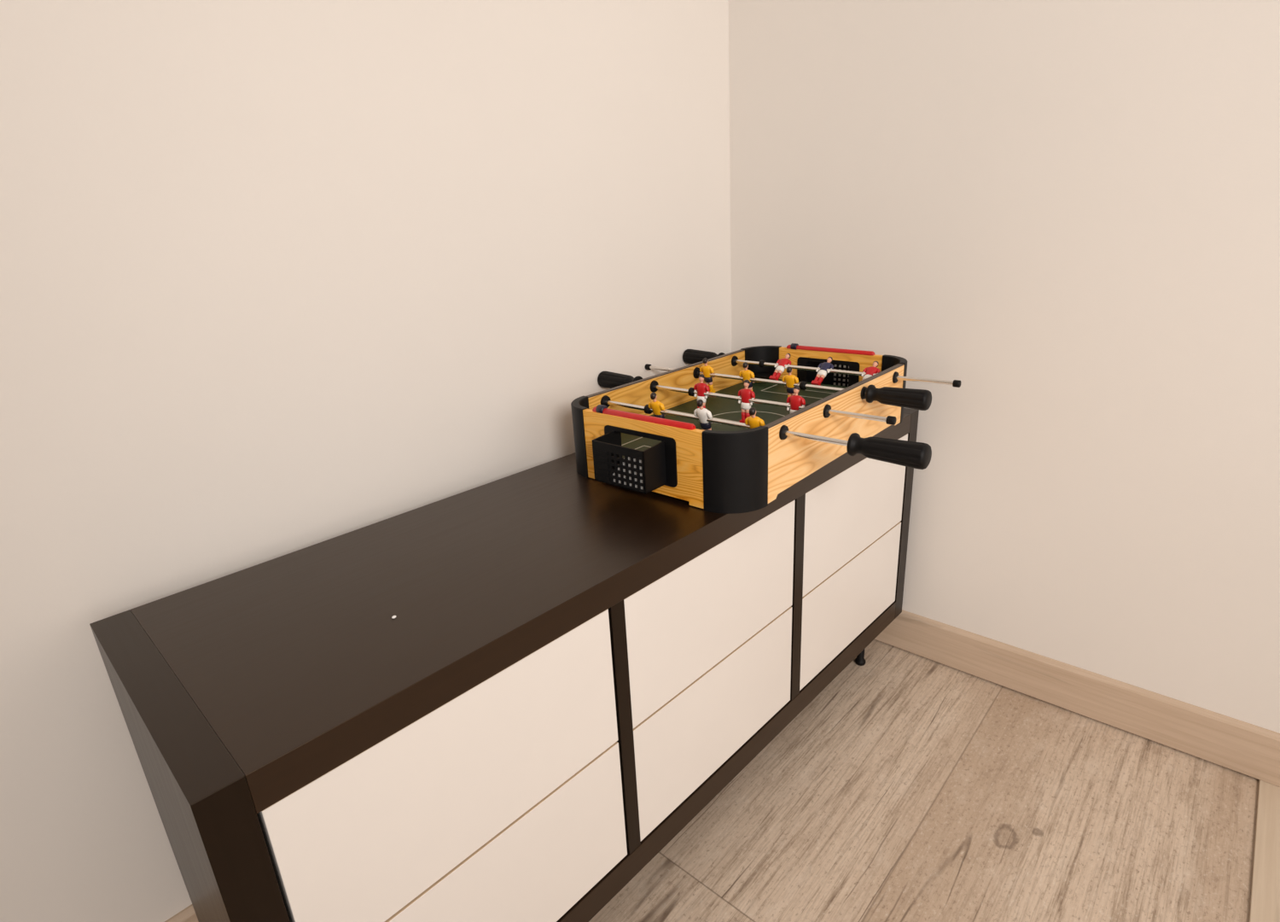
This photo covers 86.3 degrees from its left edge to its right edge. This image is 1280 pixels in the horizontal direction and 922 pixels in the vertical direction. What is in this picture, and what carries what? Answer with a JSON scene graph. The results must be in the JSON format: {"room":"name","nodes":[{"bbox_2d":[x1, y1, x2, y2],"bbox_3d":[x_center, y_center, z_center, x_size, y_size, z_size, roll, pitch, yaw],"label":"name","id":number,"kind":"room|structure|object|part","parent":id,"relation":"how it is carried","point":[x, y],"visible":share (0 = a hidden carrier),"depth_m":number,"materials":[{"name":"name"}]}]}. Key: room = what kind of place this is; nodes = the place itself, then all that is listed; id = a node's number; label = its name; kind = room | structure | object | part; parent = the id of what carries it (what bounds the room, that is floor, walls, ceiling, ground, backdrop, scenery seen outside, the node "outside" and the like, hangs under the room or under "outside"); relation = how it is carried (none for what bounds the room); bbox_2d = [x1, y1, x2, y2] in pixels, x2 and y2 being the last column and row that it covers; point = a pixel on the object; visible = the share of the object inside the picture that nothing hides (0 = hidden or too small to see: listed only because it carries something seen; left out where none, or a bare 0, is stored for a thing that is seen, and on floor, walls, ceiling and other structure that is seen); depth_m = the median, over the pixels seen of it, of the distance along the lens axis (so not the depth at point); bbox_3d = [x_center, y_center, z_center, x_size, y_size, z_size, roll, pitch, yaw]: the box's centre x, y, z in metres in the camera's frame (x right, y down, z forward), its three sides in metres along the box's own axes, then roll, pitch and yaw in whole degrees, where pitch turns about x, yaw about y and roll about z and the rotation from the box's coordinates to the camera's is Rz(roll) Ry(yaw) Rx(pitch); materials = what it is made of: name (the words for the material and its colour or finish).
{"room":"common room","nodes":[
{"label":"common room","id":0,"kind":"room"},
{"bbox_2d":[0,0,731,921],"bbox_3d":[-1.092,-0.378,-0.050,0.100,2.450,3.800,14,25,40],"label":"wall","id":1,"kind":"structure","parent":0,"point":[278,278],"depth_m":0.73,"materials":[{"name":"beige paint"}]},
{"bbox_2d":[164,903,198,921],"bbox_3d":[-0.993,0.747,0.299,0.010,0.079,3.591,14,25,40],"label":"baseboard","id":2,"kind":"structure","parent":1,"relation":"attached to","point":[188,914],"depth_m":0.78,"materials":[{"name":"brown wood"}]},
{"bbox_2d":[588,639,1259,921],"bbox_3d":[0.161,1.108,-0.668,3.300,0.080,3.800,14,25,40],"label":"floor","id":3,"kind":"structure","parent":0,"point":[912,787],"depth_m":0.93,"materials":[{"name":"brown wood"}]},
{"bbox_2d":[89,407,919,921],"bbox_3d":[-0.008,0.255,0.963,0.324,0.476,1.080,15,26,41],"label":"sideboard","id":4,"kind":"object","parent":3,"relation":"on","point":[570,667],"visible":0.94,"depth_m":0.64,"materials":[{"name":"laminate"}]},
{"bbox_3d":[-0.367,0.358,0.593,0.318,0.389,0.031,15,26,41],"label":"panel","id":5,"kind":"part","parent":4,"relation":"part of","materials":[{"name":"laminate"}]},
{"bbox_3d":[-0.243,0.233,0.679,0.296,0.158,0.318,15,26,41],"label":"drawer","id":6,"kind":"part","parent":4,"relation":"part of","materials":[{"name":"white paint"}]},
{"bbox_3d":[-0.235,0.384,0.732,0.296,0.156,0.318,15,26,41],"label":"drawer","id":7,"kind":"part","parent":4,"relation":"part of","materials":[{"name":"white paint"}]},
{"bbox_3d":[-0.010,0.141,0.909,0.296,0.158,0.319,15,26,41],"label":"drawer","id":8,"kind":"part","parent":4,"relation":"part of","materials":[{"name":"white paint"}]},
{"bbox_3d":[-0.002,0.291,0.961,0.296,0.156,0.319,15,26,41],"label":"drawer","id":9,"kind":"part","parent":4,"relation":"part of","materials":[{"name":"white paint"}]},
{"bbox_3d":[0.001,0.381,1.005,0.318,0.036,1.017,15,26,41],"label":"panel","id":10,"kind":"part","parent":4,"relation":"part of","materials":[{"name":"laminate"}]},
{"bbox_2d":[570,343,961,513],"bbox_3d":[0.189,-0.075,0.994,0.565,0.107,0.585,13,25,39],"label":"foosball table","id":11,"kind":"object","parent":4,"relation":"on","point":[729,433],"visible":1,"depth_m":0.89,"materials":[{"name":"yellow wood"}]},
{"bbox_3d":[-0.075,-0.034,0.935,0.053,0.096,0.053,13,25,39],"label":"corner post","id":12,"kind":"part","parent":11,"relation":"part of","materials":[{"name":"black plastic"}]},
{"bbox_3d":[-0.032,-0.128,1.098,0.082,0.027,0.028,13,25,39],"label":"handle","id":13,"kind":"part","parent":11,"relation":"part of","materials":[{"name":"black rubber"}]},
{"bbox_3d":[0.003,-0.008,0.841,0.115,0.062,0.011,13,25,39],"label":"goal frame","id":14,"kind":"part","parent":11,"relation":"part of","materials":[{"name":"black plastic"}]},
{"bbox_3d":[0.003,-0.006,0.842,0.191,0.093,0.008,13,25,39],"label":"panel","id":15,"kind":"part","parent":11,"relation":"part of","materials":[{"name":"brown wood"}]},
{"bbox_3d":[0.057,-0.101,1.107,0.008,0.093,0.399,13,25,39],"label":"panel","id":16,"kind":"part","parent":11,"relation":"part of","materials":[{"name":"brown wood"}]},
{"bbox_3d":[0.117,-0.189,1.250,0.082,0.027,0.028,13,25,39],"label":"handle","id":17,"kind":"part","parent":11,"relation":"part of","materials":[{"name":"black rubber"}]},
{"bbox_3d":[0.088,-0.052,0.862,0.418,0.006,0.006,13,25,39],"label":"rod","id":18,"kind":"part","parent":11,"relation":"part of","materials":[{"name":"metal"}]},
{"bbox_3d":[0.109,0.010,0.780,0.053,0.096,0.053,13,25,39],"label":"corner post","id":19,"kind":"part","parent":11,"relation":"part of","materials":[{"name":"black plastic"}]},
{"bbox_3d":[0.174,-0.127,1.063,0.418,0.006,0.006,13,25,39],"label":"rod","id":20,"kind":"part","parent":11,"relation":"part of","materials":[{"name":"metal"}]},
{"bbox_3d":[0.222,-0.161,1.251,0.053,0.096,0.053,13,25,39],"label":"corner post","id":21,"kind":"part","parent":11,"relation":"part of","materials":[{"name":"black plastic"}]},
{"bbox_3d":[0.141,-0.087,0.952,0.418,0.006,0.006,13,25,39],"label":"rod","id":22,"kind":"part","parent":11,"relation":"part of","materials":[{"name":"metal"}]},
{"bbox_3d":[0.328,-0.147,1.188,0.115,0.062,0.011,13,25,39],"label":"goal frame","id":23,"kind":"part","parent":11,"relation":"part of","materials":[{"name":"black plastic"}]},
{"bbox_3d":[0.328,-0.145,1.189,0.191,0.093,0.008,13,25,39],"label":"panel","id":24,"kind":"part","parent":11,"relation":"part of","materials":[{"name":"brown wood"}]},
{"bbox_3d":[0.274,-0.050,0.924,0.008,0.093,0.399,13,25,39],"label":"panel","id":25,"kind":"part","parent":11,"relation":"part of","materials":[{"name":"brown wood"}]},
{"bbox_3d":[0.290,-0.148,1.104,0.418,0.006,0.006,13,25,39],"label":"rod","id":26,"kind":"part","parent":11,"relation":"part of","materials":[{"name":"metal"}]},
{"bbox_3d":[0.261,-0.011,0.716,0.082,0.027,0.028,13,25,39],"label":"handle","id":27,"kind":"part","parent":11,"relation":"part of","materials":[{"name":"black rubber"}]},
{"bbox_3d":[0.406,-0.117,1.096,0.053,0.096,0.053,13,25,39],"label":"corner post","id":28,"kind":"part","parent":11,"relation":"part of","materials":[{"name":"black plastic"}]},
{"bbox_3d":[0.347,-0.086,0.917,0.082,0.027,0.028,13,25,39],"label":"handle","id":29,"kind":"part","parent":11,"relation":"part of","materials":[{"name":"black rubber"}]},
{"bbox_3d":[0.238,0.196,1.197,0.296,0.156,0.327,15,26,41],"label":"drawer","id":30,"kind":"part","parent":4,"relation":"part of","materials":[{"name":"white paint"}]},
{"bbox_3d":[0.229,0.045,1.145,0.296,0.158,0.327,15,26,41],"label":"drawer","id":31,"kind":"part","parent":4,"relation":"part of","materials":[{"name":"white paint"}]},
{"bbox_3d":[0.351,0.072,1.301,0.318,0.389,0.031,15,26,41],"label":"panel","id":32,"kind":"part","parent":4,"relation":"part of","materials":[{"name":"laminate"}]},
{"bbox_2d":[728,0,1279,733],"bbox_3d":[1.332,-0.598,0.193,3.100,2.450,0.100,14,25,40],"label":"wall","id":33,"kind":"structure","parent":0,"point":[1065,212],"depth_m":0.99,"materials":[{"name":"beige paint"}]},
{"bbox_2d":[874,609,1279,786],"bbox_3d":[1.358,0.532,0.543,3.100,0.079,0.010,14,25,40],"label":"baseboard","id":34,"kind":"structure","parent":33,"relation":"attached to","point":[1245,747],"depth_m":1.08,"materials":[{"name":"brown wood"}]},
{"bbox_2d":[1249,779,1279,921],"bbox_3d":[0.307,0.729,0.270,0.154,0.004,1.900,14,25,40],"label":"trim","id":35,"kind":"structure","parent":33,"relation":"attached to","point":[1265,903],"depth_m":0.85,"materials":[{"name":"brown wood"}]}
]}

